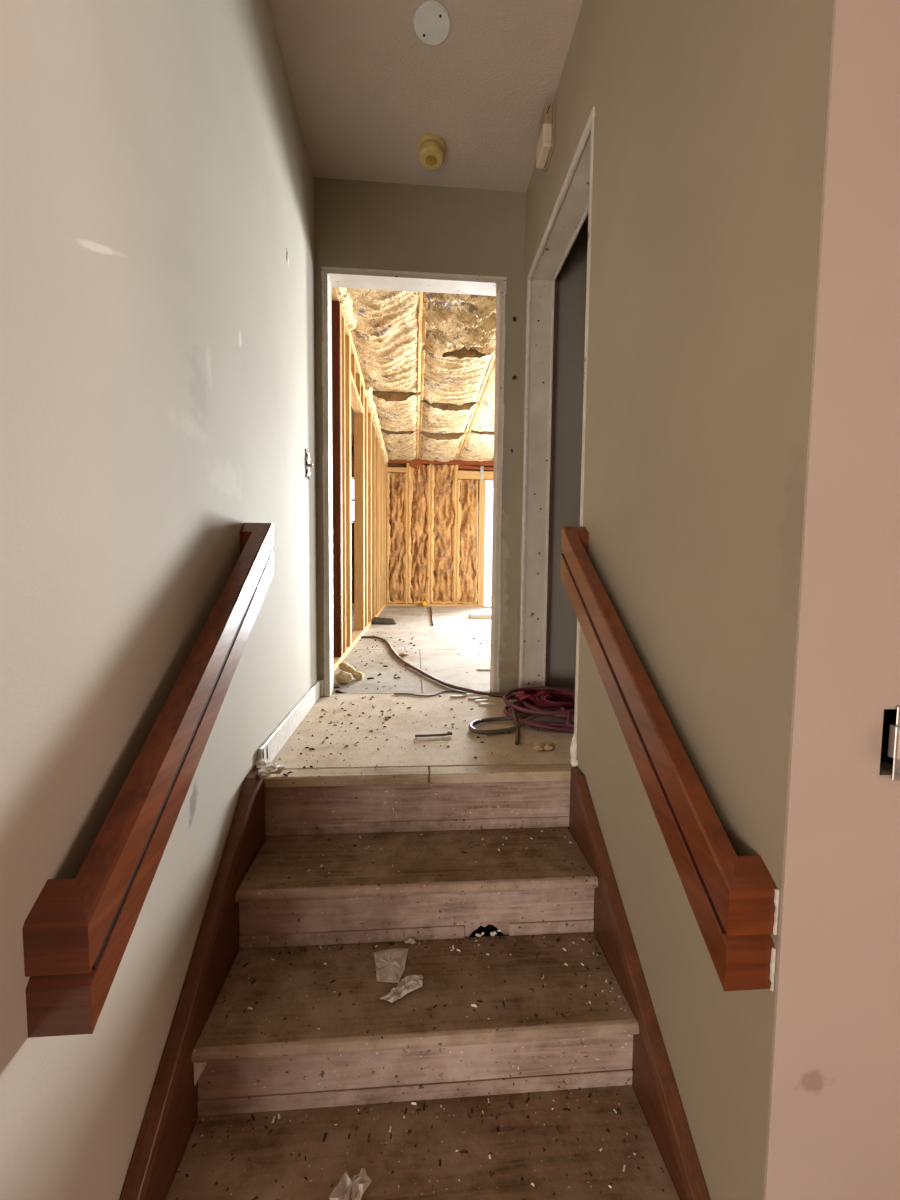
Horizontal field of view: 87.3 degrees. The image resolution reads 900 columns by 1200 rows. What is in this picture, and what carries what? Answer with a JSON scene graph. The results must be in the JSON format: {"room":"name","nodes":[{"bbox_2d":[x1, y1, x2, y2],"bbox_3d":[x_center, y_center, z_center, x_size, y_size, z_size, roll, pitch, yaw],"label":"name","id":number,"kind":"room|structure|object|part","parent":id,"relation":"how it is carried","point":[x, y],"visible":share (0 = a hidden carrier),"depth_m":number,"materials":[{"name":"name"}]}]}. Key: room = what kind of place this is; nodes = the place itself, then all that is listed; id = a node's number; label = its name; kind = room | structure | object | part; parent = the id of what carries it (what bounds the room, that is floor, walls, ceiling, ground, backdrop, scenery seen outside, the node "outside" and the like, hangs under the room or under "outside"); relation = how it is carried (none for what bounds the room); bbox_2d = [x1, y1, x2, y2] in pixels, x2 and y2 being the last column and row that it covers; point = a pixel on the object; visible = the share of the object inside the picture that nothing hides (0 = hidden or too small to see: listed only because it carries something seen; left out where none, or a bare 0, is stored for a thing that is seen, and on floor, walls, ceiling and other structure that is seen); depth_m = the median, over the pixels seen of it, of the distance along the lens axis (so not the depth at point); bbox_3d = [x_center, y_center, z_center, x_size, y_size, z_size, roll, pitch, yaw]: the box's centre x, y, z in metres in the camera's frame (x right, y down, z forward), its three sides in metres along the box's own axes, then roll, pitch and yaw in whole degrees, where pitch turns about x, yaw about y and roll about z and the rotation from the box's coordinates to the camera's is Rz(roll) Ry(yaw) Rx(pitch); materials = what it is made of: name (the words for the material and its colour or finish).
{"room":"stairway","nodes":[
{"label":"stairway","id":0,"kind":"room"},
{"bbox_2d":[0,0,385,1199],"bbox_3d":[-0.826,-0.503,3.995,0.104,3.140,7.940,0,4,-4],"label":"wall","id":1,"kind":"structure","parent":0,"point":[158,384],"depth_m":0.81,"materials":[{"name":"paint"}]},
{"bbox_2d":[22,523,272,1037],"bbox_3d":[-0.512,0.164,0.956,0.076,0.711,0.786,0,4,-4],"label":"handrail","id":2,"kind":"object","parent":1,"relation":"attached to","point":[77,932],"visible":1,"depth_m":0.69,"materials":[{"name":"brown wood"}]},
{"bbox_2d":[257,680,319,761],"bbox_3d":[-0.614,0.465,1.888,0.015,0.083,0.904,0,4,-4],"label":"baseboard","id":3,"kind":"structure","parent":1,"relation":"attached to","point":[276,740],"depth_m":1.74,"materials":[{"name":"white wood"}]},
{"bbox_2d":[305,449,312,479],"bbox_3d":[-0.618,-0.596,2.079,0.028,0.128,0.080,0,4,-4],"label":"wall box","id":4,"kind":"object","parent":1,"relation":"attached to","point":[308,465],"visible":1,"depth_m":2.06,"materials":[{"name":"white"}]},
{"bbox_3d":[-0.905,-2.111,5.069,0.089,0.040,5.580,0,4,-4],"label":"plate","id":5,"kind":"part","parent":1,"relation":"part of","materials":[{"name":"beige wood"}]},
{"bbox_3d":[-0.906,-2.071,5.072,0.089,0.038,5.580,0,4,-4],"label":"plate","id":6,"kind":"part","parent":1,"relation":"part of","materials":[{"name":"beige wood"}]},
{"bbox_3d":[-0.930,0.269,5.224,0.089,0.038,5.580,0,4,-4],"label":"plate","id":7,"kind":"part","parent":1,"relation":"part of","materials":[{"name":"beige wood"}]},
{"bbox_2d":[119,765,709,1199],"bbox_3d":[-0.057,0.905,1.003,0.997,0.752,1.047,0,4,-4],"label":"staircase","id":8,"kind":"structure","parent":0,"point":[217,1065],"depth_m":1.05,"materials":[{"name":"brown wood"}]},
{"bbox_3d":[-0.533,0.886,0.900,0.031,0.710,0.915,0,4,-4],"label":"cap moulding","id":9,"kind":"part","parent":8,"relation":"part of","materials":[{"name":"brown wood"}]},
{"bbox_2d":[255,758,285,778],"bbox_3d":[-0.551,0.508,1.407,0.100,0.050,0.080,1,4,13],"label":"lump","id":10,"kind":"object","parent":8,"relation":"on","point":[267,768],"visible":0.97,"depth_m":1.40,"materials":[{"name":"white"}]},
{"bbox_2d":[329,1168,371,1199],"bbox_3d":[-0.187,1.089,0.872,0.055,0.022,0.083,2,4,26],"label":"paper scrap","id":11,"kind":"object","parent":8,"relation":"on","point":[348,1188],"visible":1,"depth_m":0.88,"materials":[{"name":"white paper"}]},
{"bbox_2d":[374,948,407,982],"bbox_3d":[-0.149,0.912,1.179,0.089,0.008,0.103,0,4,-4],"label":"paper scrap","id":12,"kind":"object","parent":8,"relation":"on","point":[390,963],"visible":1,"depth_m":1.18,"materials":[{"name":"beige paper"}]},
{"bbox_2d":[380,975,422,1002],"bbox_3d":[-0.111,0.913,1.114,0.114,0.014,0.040,-2,5,-35],"label":"paper scrap","id":13,"kind":"object","parent":8,"relation":"on","point":[410,983],"visible":1,"depth_m":1.11,"materials":[{"name":"white paper"}]},
{"bbox_2d":[404,938,416,943],"bbox_3d":[-0.105,0.906,1.252,0.033,0.010,0.013,2,4,17],"label":"paper scrap","id":14,"kind":"object","parent":8,"relation":"on","point":[411,941],"visible":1,"depth_m":1.25,"materials":[{"name":"beige paper"}]},
{"bbox_2d":[185,830,643,1199],"bbox_3d":[-0.064,0.918,1.155,0.934,0.335,0.670,0,4,-4],"label":"crumbs","id":15,"kind":"object","parent":8,"relation":"on","point":[557,939],"visible":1,"depth_m":1.03,"materials":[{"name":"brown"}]},
{"bbox_3d":[0.428,0.926,0.992,0.031,0.722,0.950,0,4,-4],"label":"cap moulding","id":16,"kind":"part","parent":8,"relation":"part of","materials":[{"name":"brown wood"}]},
{"bbox_2d":[264,606,573,787],"bbox_3d":[-0.357,0.860,2.693,6.100,0.800,11.300,0,4,-4],"label":"floor","id":17,"kind":"structure","parent":0,"point":[437,652],"depth_m":1.93,"materials":[{"name":"brown wood"}]},
{"bbox_2d":[335,671,352,683],"bbox_3d":[-0.582,0.428,2.597,0.087,0.078,0.085,-2,5,-35],"label":"chunk","id":18,"kind":"object","parent":17,"relation":"on","point":[342,677],"visible":1,"depth_m":2.57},
{"bbox_2d":[338,662,363,679],"bbox_3d":[-0.582,0.414,2.751,0.073,0.076,0.222,-3,5,-43],"label":"paper","id":19,"kind":"object","parent":17,"relation":"on","point":[346,667],"visible":0.9,"depth_m":2.71,"materials":[{"name":"beige paper"}]},
{"bbox_2d":[371,617,396,623],"bbox_3d":[-0.765,0.234,5.434,0.295,0.082,0.144,0,4,-4],"label":"cloth","id":20,"kind":"object","parent":17,"relation":"on","point":[376,620],"visible":1,"depth_m":5.38,"materials":[{"name":"grey fabric"}]},
{"bbox_2d":[334,624,488,692],"bbox_3d":[0.056,0.372,3.989,1.687,0.012,3.080,0,4,-4],"label":"crumbs","id":21,"kind":"object","parent":17,"relation":"on","point":[379,674],"visible":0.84,"depth_m":3.09,"materials":[{"name":"brown"}]},
{"bbox_2d":[278,695,551,776],"bbox_3d":[-0.121,0.508,1.917,0.948,0.006,0.906,0,4,-4],"label":"crumbs","id":22,"kind":"object","parent":17,"relation":"on","point":[284,774],"visible":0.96,"depth_m":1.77,"materials":[{"name":"brown"}]},
{"bbox_2d":[394,690,467,696],"bbox_3d":[-0.093,0.476,2.393,0.374,0.008,0.078,0,4,-13],"label":"cord","id":23,"kind":"object","parent":17,"relation":"on","point":[448,690],"visible":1,"depth_m":2.38,"materials":[{"name":"grey rubber"}]},
{"bbox_2d":[415,731,451,736],"bbox_3d":[-0.061,0.511,1.794,0.144,0.016,0.018,0,4,-11],"label":"wood splinter","id":24,"kind":"object","parent":17,"relation":"on","point":[449,732],"visible":1,"depth_m":1.79,"materials":[{"name":"wood"}]},
{"bbox_2d":[361,636,526,699],"bbox_3d":[-0.244,0.413,3.251,0.271,0.019,2.407,-1,4,-28],"label":"air hose","id":25,"kind":"object","parent":17,"relation":"on","point":[380,638],"visible":0.91,"depth_m":2.65,"materials":[{"name":"rubber"}]},
{"bbox_2d":[450,695,465,696],"bbox_3d":[0.040,0.480,2.355,0.083,0.007,0.024,0,4,-4],"label":"chip","id":26,"kind":"object","parent":17,"relation":"on","point":[451,695],"visible":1,"depth_m":2.35,"materials":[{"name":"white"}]},
{"bbox_2d":[465,693,478,695],"bbox_3d":[0.112,0.479,2.386,0.068,0.007,0.025,2,4,21],"label":"chip","id":27,"kind":"object","parent":17,"relation":"on","point":[468,694],"visible":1,"depth_m":2.38,"materials":[{"name":"white"}]},
{"bbox_2d":[469,614,490,617],"bbox_3d":[0.842,0.213,6.277,1.180,0.049,0.140,0,4,-4],"label":"board","id":28,"kind":"object","parent":17,"relation":"on","point":[470,615],"visible":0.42,"depth_m":6.17,"materials":[{"name":"beige wood"}]},
{"bbox_2d":[475,699,487,701],"bbox_3d":[0.152,0.486,2.279,0.068,0.007,0.027,0,4,-4],"label":"chip","id":29,"kind":"object","parent":17,"relation":"on","point":[476,700],"visible":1,"depth_m":2.27,"materials":[{"name":"white"}]},
{"bbox_2d":[479,702,495,705],"bbox_3d":[0.176,0.490,2.221,0.083,0.007,0.025,2,4,14],"label":"chip","id":30,"kind":"object","parent":17,"relation":"on","point":[481,703],"visible":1,"depth_m":2.22,"materials":[{"name":"white"}]},
{"bbox_2d":[473,691,533,695],"bbox_3d":[0.352,0.469,2.333,0.484,0.033,0.033,1,4,14],"label":"strand","id":31,"kind":"object","parent":17,"relation":"on","point":[474,692],"visible":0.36,"depth_m":2.38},
{"bbox_2d":[511,707,519,744],"bbox_3d":[0.264,0.488,1.897,0.028,0.059,0.371,1,4,4],"label":"cord tail","id":32,"kind":"object","parent":17,"relation":"on","point":[517,738],"visible":0.8,"depth_m":1.85,"materials":[{"name":"rubber"}]},
{"bbox_2d":[468,708,568,734],"bbox_3d":[0.291,0.485,1.934,0.458,0.058,0.157,-1,4,-17],"label":"loop","id":33,"kind":"object","parent":17,"relation":"on","point":[530,716],"visible":0.82,"depth_m":1.91,"materials":[{"name":"grey rubber"}]},
{"bbox_2d":[503,686,574,731],"bbox_3d":[0.443,0.461,2.055,0.422,0.091,0.432,0,4,-4],"label":"coil","id":34,"kind":"object","parent":17,"relation":"on","point":[556,726],"visible":0.63,"depth_m":1.93,"materials":[{"name":"red rubber"}]},
{"bbox_2d":[513,691,574,712],"bbox_3d":[0.428,0.456,2.104,0.300,0.093,0.218,0,4,-4],"label":"bundle","id":35,"kind":"object","parent":17,"relation":"on","point":[542,700],"visible":0.73,"depth_m":2.09,"materials":[{"name":"red rubber"}]},
{"bbox_2d":[533,741,555,750],"bbox_3d":[0.339,0.522,1.680,0.090,0.025,0.051,0,4,-4],"label":"scrap","id":36,"kind":"object","parent":17,"relation":"on","point":[549,746],"visible":1,"depth_m":1.66,"materials":[{"name":"brown"}]},
{"bbox_2d":[351,447,493,606],"bbox_3d":[-0.833,-1.259,7.995,5.920,2.770,0.129,0,4,-4],"label":"wall","id":37,"kind":"structure","parent":0,"point":[480,471],"depth_m":8.00,"materials":[{"name":"wood"}]},
{"bbox_2d":[387,472,406,603],"bbox_3d":[-0.900,-1.035,7.977,0.327,2.196,0.126,0,4,-4],"label":"insulation batt","id":38,"kind":"object","parent":37,"relation":"in","point":[396,482],"visible":1,"depth_m":7.96,"materials":[{"name":"fabric"}]},
{"bbox_3d":[-1.614,0.079,8.017,4.380,0.040,0.094,0,4,-4],"label":"plate","id":39,"kind":"part","parent":37,"relation":"part of","materials":[{"name":"beige wood"}]},
{"bbox_2d":[408,465,429,603],"bbox_3d":[-0.530,-1.103,8.002,0.348,2.335,0.122,0,4,-4],"label":"insulation batt","id":40,"kind":"object","parent":37,"relation":"in","point":[418,529],"visible":1,"depth_m":7.99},
{"bbox_3d":[-0.881,-2.329,7.910,5.800,0.075,0.099,0,4,-4],"label":"plate","id":41,"kind":"part","parent":37,"relation":"part of","materials":[{"name":"brown wood"}]},
{"bbox_2d":[430,465,455,603],"bbox_3d":[-0.118,-1.105,8.033,0.413,2.347,0.121,0,4,-4],"label":"insulation batt","id":42,"kind":"object","parent":37,"relation":"attached to","point":[443,477],"visible":1,"depth_m":8.02,"materials":[{"name":"fabric"}]},
{"bbox_2d":[456,479,477,603],"bbox_3d":[0.293,-0.985,8.069,0.348,2.114,0.125,0,4,-4],"label":"insulation batt","id":43,"kind":"object","parent":37,"relation":"attached to","point":[467,515],"visible":1,"depth_m":8.06,"materials":[{"name":"fabric"}]},
{"bbox_2d":[483,480,492,606],"bbox_3d":[1.040,-0.961,8.140,0.910,2.155,0.118,0,4,-4],"label":"door","id":44,"kind":"structure","parent":37,"relation":"in","point":[488,483],"depth_m":8.10,"materials":[{"name":"white paint"}]},
{"bbox_3d":[0.595,-0.964,8.118,0.020,2.155,0.095,0,4,-4],"label":"frame","id":45,"kind":"part","parent":44,"relation":"part of","materials":[{"name":"white paint"}]},
{"bbox_2d":[268,0,582,446],"bbox_3d":[-0.317,-2.121,2.382,6.300,0.310,11.265,0,4,-4],"label":"ceiling","id":46,"kind":"structure","parent":0,"point":[365,87],"depth_m":1.76,"materials":[{"name":"white paint"}]},
{"bbox_2d":[336,287,356,330],"bbox_3d":[-0.706,-1.982,3.014,0.131,0.139,0.875,0,4,-4],"label":"insulation wad","id":47,"kind":"object","parent":46,"relation":"attached to","point":[346,302],"visible":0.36,"depth_m":3.15,"materials":[{"name":"beige fabric"}]},
{"bbox_2d":[364,381,388,462],"bbox_3d":[-0.938,-2.180,6.144,0.115,0.130,3.161,0,4,-4],"label":"insulation wad","id":48,"kind":"object","parent":46,"relation":"attached to","point":[368,389],"visible":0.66,"depth_m":5.46,"materials":[{"name":"beige fabric"}]},
{"bbox_2d":[346,288,422,392],"bbox_3d":[-0.493,-2.123,3.598,0.575,0.212,2.529,0,4,-4],"label":"insulation batt","id":49,"kind":"object","parent":46,"relation":"attached to","point":[387,334],"visible":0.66,"depth_m":3.69,"materials":[{"name":"beige fabric"}]},
{"bbox_2d":[372,390,420,431],"bbox_3d":[-0.638,-2.225,5.530,0.572,0.261,1.308,0,4,-4],"label":"insulation batt","id":50,"kind":"object","parent":46,"relation":"attached to","point":[398,411],"visible":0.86,"depth_m":5.31,"materials":[{"name":"beige fabric"}]},
{"bbox_2d":[381,429,418,460],"bbox_3d":[-0.749,-2.333,7.012,0.573,0.240,1.628,0,4,-4],"label":"insulation batt","id":51,"kind":"object","parent":46,"relation":"attached to","point":[401,445],"visible":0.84,"depth_m":6.76,"materials":[{"name":"beige fabric"}]},
{"bbox_2d":[417,133,445,168],"bbox_3d":[-0.081,-1.911,2.019,0.124,0.057,0.124,0,4,-4],"label":"lampholder","id":52,"kind":"object","parent":46,"relation":"attached to","point":[431,148],"visible":1,"depth_m":1.99,"materials":[{"name":"plastic"}]},
{"bbox_2d":[425,155,436,165],"bbox_3d":[-0.081,-1.887,2.020,0.053,0.008,0.053,0,4,-4],"label":"socket","id":53,"kind":"object","parent":52,"relation":"attached to","point":[430,160],"depth_m":2.02,"materials":[{"name":"yellow"}]},
{"bbox_2d":[413,0,450,44],"bbox_3d":[-0.059,-1.905,1.561,0.124,0.010,0.124,0,4,-4],"label":"cover plate","id":54,"kind":"object","parent":46,"relation":"attached to","point":[431,21],"visible":1,"depth_m":1.55,"materials":[{"name":"white plastic"}]},
{"bbox_2d":[418,431,465,461],"bbox_3d":[-0.153,-2.323,7.100,0.649,0.260,1.543,0,4,-4],"label":"insulation batt","id":55,"kind":"object","parent":46,"relation":"attached to","point":[441,447],"visible":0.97,"depth_m":6.87,"materials":[{"name":"beige fabric"}]},
{"bbox_2d":[419,400,477,433],"bbox_3d":[-0.050,-2.233,5.726,0.648,0.258,1.144,0,4,-4],"label":"insulation batt","id":56,"kind":"object","parent":46,"relation":"attached to","point":[444,418],"visible":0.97,"depth_m":5.55,"materials":[{"name":"beige fabric"}]},
{"bbox_2d":[420,346,494,405],"bbox_3d":[0.040,-2.162,4.515,0.646,0.241,1.217,0,4,-4],"label":"insulation batt","id":57,"kind":"object","parent":46,"relation":"attached to","point":[459,377],"visible":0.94,"depth_m":4.38,"materials":[{"name":"beige fabric"}]},
{"bbox_2d":[422,292,495,356],"bbox_3d":[0.143,-2.045,3.128,0.649,0.293,1.489,0,4,-4],"label":"insulation batt","id":58,"kind":"object","parent":46,"relation":"attached to","point":[450,322],"visible":0.38,"depth_m":3.40,"materials":[{"name":"beige fabric"}]},
{"bbox_2d":[457,430,493,461],"bbox_3d":[0.481,-2.343,7.086,0.632,0.205,1.665,0,4,-4],"label":"insulation batt","id":59,"kind":"object","parent":46,"relation":"attached to","point":[476,446],"visible":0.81,"depth_m":6.99,"materials":[{"name":"beige fabric"}]},
{"bbox_2d":[468,361,494,431],"bbox_3d":[0.629,-2.219,5.115,0.628,0.193,2.224,0,4,-4],"label":"insulation batt","id":60,"kind":"object","parent":46,"relation":"attached to","point":[483,418],"visible":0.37,"depth_m":5.37,"materials":[{"name":"beige fabric"}]},
{"bbox_2d":[314,177,587,693],"bbox_3d":[0.488,-0.726,2.397,2.476,2.460,0.100,0,4,-4],"label":"wall","id":61,"kind":"structure","parent":0,"point":[358,224],"depth_m":2.28,"materials":[{"name":"paint"}]},
{"bbox_2d":[320,680,323,696],"bbox_3d":[-0.633,0.436,2.332,0.014,0.083,0.014,0,4,-4],"label":"baseboard","id":62,"kind":"structure","parent":61,"relation":"attached to","point":[321,681],"depth_m":2.33,"materials":[{"name":"beige wood"}]},
{"bbox_2d":[321,266,506,695],"bbox_3d":[-0.180,-0.543,2.359,0.880,2.045,0.109,0,4,-4],"label":"trim","id":63,"kind":"structure","parent":61,"relation":"attached to","point":[331,276],"depth_m":2.30,"materials":[{"name":"paint"}]},
{"bbox_2d":[467,930,506,936],"bbox_3d":[-0.185,0.985,1.719,5.900,0.680,0.080,0,4,-4],"label":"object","id":64,"kind":"structure","parent":0,"point":[486,933],"depth_m":1.72,"materials":[{"name":"black"}]},
{"bbox_2d":[516,0,833,1199],"bbox_3d":[0.471,-0.327,1.497,0.115,3.140,1.740,0,4,-4],"label":"wall","id":65,"kind":"structure","parent":0,"point":[710,118],"depth_m":0.86,"materials":[{"name":"paint"}]},
{"bbox_2d":[536,99,555,171],"bbox_3d":[0.373,-1.814,1.845,0.046,0.170,0.117,0,4,-4],"label":"sensor box","id":66,"kind":"object","parent":65,"relation":"attached to","point":[546,128],"visible":1,"depth_m":1.80,"materials":[{"name":"beige plastic"}]},
{"bbox_3d":[0.392,-1.813,1.846,0.008,0.170,0.117,0,4,-4],"label":"plate","id":67,"kind":"part","parent":66,"relation":"part of","materials":[{"name":"beige plastic"}]},
{"bbox_2d":[519,107,594,766],"bbox_3d":[0.443,-0.484,1.860,0.151,2.005,0.840,0,4,-4],"label":"trim","id":68,"kind":"structure","parent":65,"relation":"attached to","point":[573,204],"depth_m":2.22,"materials":[{"name":"paint"}]},
{"bbox_2d":[561,526,778,990],"bbox_3d":[0.407,0.170,1.067,0.073,0.740,0.824,0,4,-4],"label":"handrail","id":69,"kind":"object","parent":65,"relation":"attached to","point":[733,899],"visible":1,"depth_m":0.80,"materials":[{"name":"brown wood"}]},
{"bbox_2d":[763,0,899,1199],"bbox_3d":[1.661,-0.267,0.760,2.377,3.140,0.098,0,4,-4],"label":"wall","id":70,"kind":"structure","parent":0,"point":[833,1132],"depth_m":0.65,"materials":[{"name":"paint"}]},
{"bbox_2d":[879,706,899,780],"bbox_3d":[0.635,0.200,0.679,0.057,0.106,0.065,0,4,-4],"label":"switch box","id":71,"kind":"object","parent":70,"relation":"attached to","point":[890,746],"visible":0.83,"depth_m":0.66,"materials":[{"name":"black"}]}
]}

